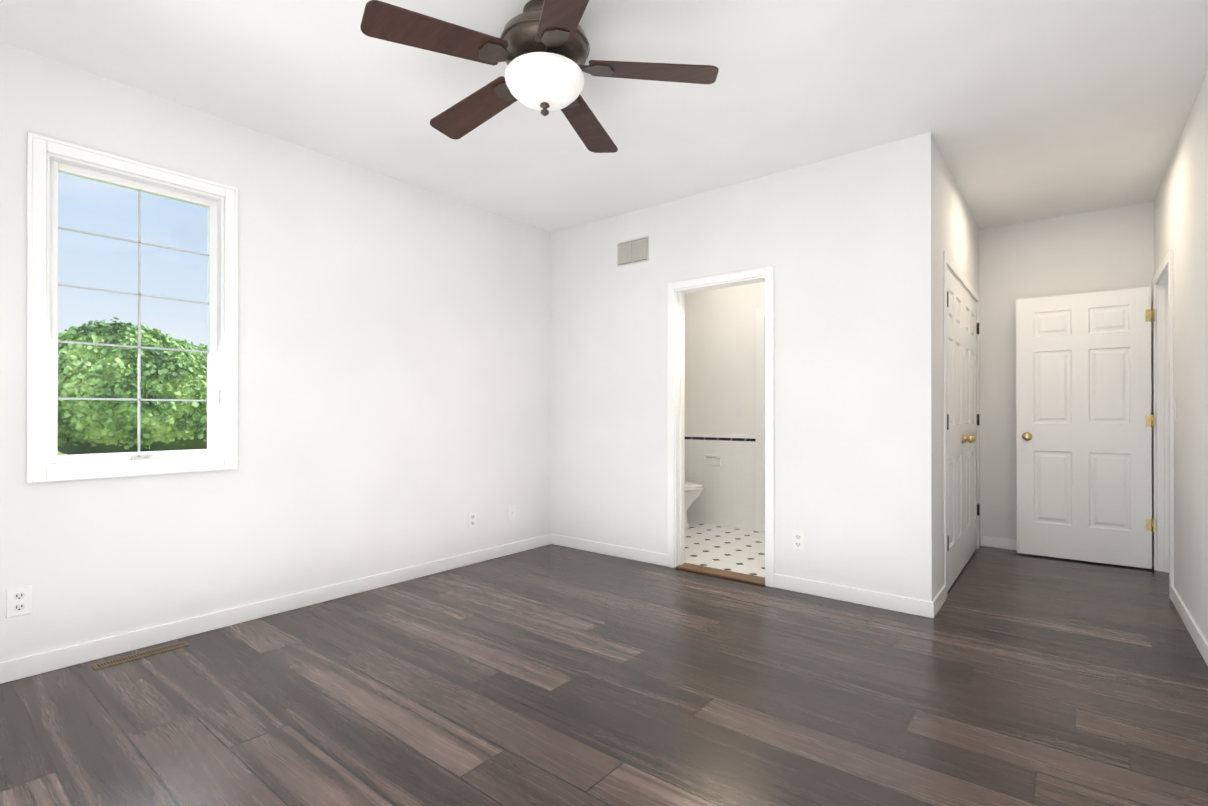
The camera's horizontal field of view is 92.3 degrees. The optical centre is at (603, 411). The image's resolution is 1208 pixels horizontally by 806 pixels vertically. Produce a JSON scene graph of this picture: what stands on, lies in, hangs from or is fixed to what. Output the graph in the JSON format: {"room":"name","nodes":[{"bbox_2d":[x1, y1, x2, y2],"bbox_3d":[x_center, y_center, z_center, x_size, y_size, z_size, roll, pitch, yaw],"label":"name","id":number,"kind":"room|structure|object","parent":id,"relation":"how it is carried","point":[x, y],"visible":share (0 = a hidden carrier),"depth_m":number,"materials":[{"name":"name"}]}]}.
{"room":"empty bedroom","nodes":[
{"label":"empty bedroom","id":0,"kind":"room"},
{"bbox_2d":[0,41,550,661],"bbox_3d":[-1.132,-0.205,4.412,0.160,2.740,6.700,0,0,39],"label":"wall","id":1,"kind":"structure","parent":0,"point":[394,373],"depth_m":3.45,"materials":[{"name":"paint"}]},
{"bbox_2d":[6,585,31,617],"bbox_3d":[-2.537,0.825,2.517,0.009,0.124,0.078,0,0,39],"label":"electrical outlet","id":2,"kind":"object","parent":1,"relation":"attached to","point":[18,601],"visible":1,"depth_m":2.52,"materials":[{"name":"white plastic"}]},
{"bbox_2d":[26,132,237,482],"bbox_3d":[-2.323,-0.451,2.902,0.186,1.531,0.822,0,0,39],"label":"window","id":3,"kind":"structure","parent":1,"relation":"in","point":[48,159],"depth_m":2.81,"materials":[{"name":"paint"}]},
{"bbox_2d":[0,534,551,683],"bbox_3d":[-1.769,1.118,3.471,0.016,0.090,4.200,0,0,39],"label":"baseboard","id":4,"kind":"structure","parent":1,"relation":"attached to","point":[33,665],"depth_m":3.14,"materials":[{"name":"paint"}]},
{"bbox_2d":[468,511,476,528],"bbox_3d":[-1.005,0.830,4.433,0.009,0.124,0.078,0,0,39],"label":"electrical outlet","id":5,"kind":"object","parent":1,"relation":"attached to","point":[472,519],"visible":1,"depth_m":4.43,"materials":[{"name":"white plastic"}]},
{"bbox_2d":[508,505,515,520],"bbox_3d":[-0.749,0.831,4.746,0.018,0.124,0.078,0,0,39],"label":"electrical outlet","id":6,"kind":"object","parent":1,"relation":"attached to","point":[511,512],"visible":1,"depth_m":4.74,"materials":[{"name":"white plastic"}]},
{"bbox_2d":[0,521,1207,805],"bbox_3d":[0.987,1.211,2.715,5.265,0.100,6.460,0,0,39],"label":"floor","id":7,"kind":"structure","parent":0,"point":[550,674],"depth_m":2.34,"materials":[{"name":"brown wood"}]},
{"bbox_2d":[91,641,189,669],"bbox_3d":[-2.197,1.158,2.764,0.070,0.006,0.360,0,0,39],"label":"floor vent","id":8,"kind":"object","parent":7,"relation":"in","point":[136,656],"visible":1,"depth_m":2.75,"materials":[{"name":"brown metal"}]},
{"bbox_2d":[685,482,703,529],"bbox_3d":[0.660,0.781,5.884,0.762,0.775,0.500,0,0,39],"label":"toilet","id":9,"kind":"object","parent":7,"relation":"on","point":[693,491],"visible":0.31,"depth_m":5.65,"materials":[{"name":"ceramic"}]},
{"bbox_2d":[0,0,1207,232],"bbox_3d":[0.963,-1.639,2.741,5.525,0.120,6.700,0,0,39],"label":"ceiling","id":10,"kind":"structure","parent":0,"point":[1028,110],"depth_m":2.84,"materials":[{"name":"paint"}]},
{"bbox_2d":[360,0,718,152],"bbox_3d":[-0.273,-1.375,2.333,1.260,0.410,1.320,0,0,39],"label":"fan","id":11,"kind":"object","parent":10,"relation":"hanging from","point":[540,48],"visible":1,"depth_m":2.21,"materials":[{"name":"brown wood"}]},
{"bbox_2d":[685,282,764,433],"bbox_3d":[1.743,-0.202,5.609,2.837,2.740,0.120,0,0,39],"label":"wall","id":12,"kind":"structure","parent":0,"point":[720,354],"depth_m":5.96,"materials":[{"name":"paint"}]},
{"bbox_2d":[551,132,934,601],"bbox_3d":[0.729,-0.205,4.244,2.957,2.740,0.120,0,0,39],"label":"wall","id":13,"kind":"structure","parent":0,"point":[844,245],"depth_m":3.73,"materials":[{"name":"paint"}]},
{"bbox_2d":[552,534,667,566],"bbox_3d":[0.019,1.121,4.723,1.186,0.090,0.013,0,0,39],"label":"baseboard","id":14,"kind":"structure","parent":13,"relation":"attached to","point":[571,542],"depth_m":4.67,"materials":[{"name":"paint"}]},
{"bbox_2d":[617,236,648,266],"bbox_3d":[0.223,-1.255,4.565,0.300,0.190,0.013,0,0,39],"label":"air vent","id":15,"kind":"object","parent":13,"relation":"in","point":[634,251],"visible":1,"depth_m":4.56,"materials":[{"name":"beige metal"}]},
{"bbox_2d":[668,266,773,586],"bbox_3d":[0.847,0.101,4.151,0.824,2.126,0.156,0,0,39],"label":"door frame","id":16,"kind":"structure","parent":13,"relation":"attached to","point":[677,290],"depth_m":4.31,"materials":[{"name":"paint"}]},
{"bbox_2d":[792,530,803,550],"bbox_3d":[1.252,0.833,3.740,0.078,0.124,0.009,0,0,39],"label":"electrical outlet","id":17,"kind":"object","parent":13,"relation":"attached to","point":[797,540],"visible":1,"depth_m":3.74,"materials":[{"name":"white plastic"}]},
{"bbox_2d":[774,574,939,617],"bbox_3d":[1.489,1.118,3.549,0.930,0.090,0.016,0,0,39],"label":"baseboard","id":18,"kind":"structure","parent":13,"relation":"attached to","point":[913,606],"depth_m":3.49,"materials":[{"name":"paint"}]},
{"bbox_2d":[935,141,978,596],"bbox_3d":[2.542,-0.205,4.240,0.120,2.740,2.140,0,0,39],"label":"wall","id":19,"kind":"structure","parent":0,"point":[956,234],"depth_m":3.57,"materials":[{"name":"paint"}]},
{"bbox_2d":[935,585,945,607],"bbox_3d":[1.989,1.118,3.439,0.013,0.090,0.382,0,0,39],"label":"baseboard","id":20,"kind":"structure","parent":19,"relation":"attached to","point":[941,594],"depth_m":3.48,"materials":[{"name":"paint"}]},
{"bbox_2d":[943,251,979,597],"bbox_3d":[2.615,0.086,4.322,0.131,2.157,1.774,0,0,39],"label":"door frame","id":21,"kind":"structure","parent":19,"relation":"attached to","point":[949,264],"depth_m":3.62,"materials":[{"name":"paint"}]},
{"bbox_2d":[947,269,979,591],"bbox_3d":[2.671,0.120,4.278,0.103,2.065,1.658,0,0,39],"label":"closet door","id":22,"kind":"structure","parent":19,"relation":"in","point":[963,506],"depth_m":4.20,"materials":[{"name":"paint"}]},
{"bbox_2d":[979,201,1153,554],"bbox_3d":[3.478,-0.204,4.939,1.985,2.740,0.120,0,0,39],"label":"wall","id":23,"kind":"structure","parent":0,"point":[1109,249],"depth_m":4.87,"materials":[{"name":"paint"}]},
{"bbox_2d":[981,536,1152,566],"bbox_3d":[3.682,1.121,4.670,1.095,0.090,0.040,0,0,39],"label":"baseboard","id":24,"kind":"structure","parent":23,"relation":"attached to","point":[986,541],"depth_m":4.93,"materials":[{"name":"paint"}]},
{"bbox_2d":[1154,69,1207,641],"bbox_3d":[2.115,-0.212,1.740,0.120,2.740,6.580,0,0,39],"label":"wall","id":25,"kind":"structure","parent":0,"point":[1181,214],"depth_m":3.07,"materials":[{"name":"paint"}]},
{"bbox_2d":[1016,287,1154,568],"bbox_3d":[3.699,0.121,4.493,0.826,2.065,0.171,0,0,39],"label":"entry door","id":26,"kind":"structure","parent":25,"relation":"in","point":[1085,420],"depth_m":4.47,"materials":[{"name":"paint"}]},
{"bbox_2d":[1152,249,1173,599],"bbox_3d":[3.828,0.085,3.894,0.136,2.157,0.939,0,0,39],"label":"door frame","id":27,"kind":"structure","parent":25,"relation":"attached to","point":[1163,432],"depth_m":4.21,"materials":[{"name":"paint"}]},
{"bbox_2d":[1172,400,1176,419],"bbox_3d":[3.429,-0.007,3.493,0.017,0.124,0.078,0,0,39],"label":"light switch","id":28,"kind":"object","parent":25,"relation":"attached to","point":[1175,409],"visible":1,"depth_m":3.46,"materials":[{"name":"white plastic"}]},
{"bbox_2d":[1171,586,1207,665],"bbox_3d":[1.785,1.112,1.432,0.015,0.090,5.452,0,0,39],"label":"baseboard","id":29,"kind":"structure","parent":25,"relation":"attached to","point":[1195,632],"depth_m":3.00,"materials":[{"name":"paint"}]},
{"bbox_3d":[0.925,-0.203,5.175,2.100,2.740,1.580,0,0,39],"label":"wall","id":30,"kind":"structure","parent":0,"visible":0},
{"bbox_2d":[685,432,755,529],"bbox_3d":[1.415,0.696,5.783,2.096,0.945,0.014,0,0,39],"label":"tiled wall","id":31,"kind":"structure","parent":30,"relation":"attached to","point":[727,497],"depth_m":5.91,"materials":[{"name":"tile"}]},
{"bbox_2d":[705,452,720,465],"bbox_3d":[1.121,0.494,5.980,0.160,0.130,0.058,0,0,39],"label":"holder","id":32,"kind":"object","parent":31,"relation":"attached to","point":[713,458],"visible":1,"depth_m":5.98,"materials":[{"name":"ceramic"}]},
{"bbox_2d":[755,307,764,530],"bbox_3d":[1.842,0.078,5.434,0.890,2.180,0.021,0,0,39],"label":"door frame","id":33,"kind":"structure","parent":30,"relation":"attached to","point":[760,415],"depth_m":5.67,"materials":[{"name":"paint"}]},
{"bbox_3d":[-63.028,1.896,55.132,159.800,0.200,240.000,0,0,39],"label":"lawn","id":34,"kind":"structure","parent":0,"visible":0},
{"bbox_2d":[58,317,206,454],"bbox_3d":[-19.226,-0.301,24.980,7.472,6.831,9.435,0,0,39],"label":"tree","id":35,"kind":"object","parent":34,"relation":"on","point":[155,416],"depth_m":22.12,"materials":[{"name":"green plant"}]}
]}

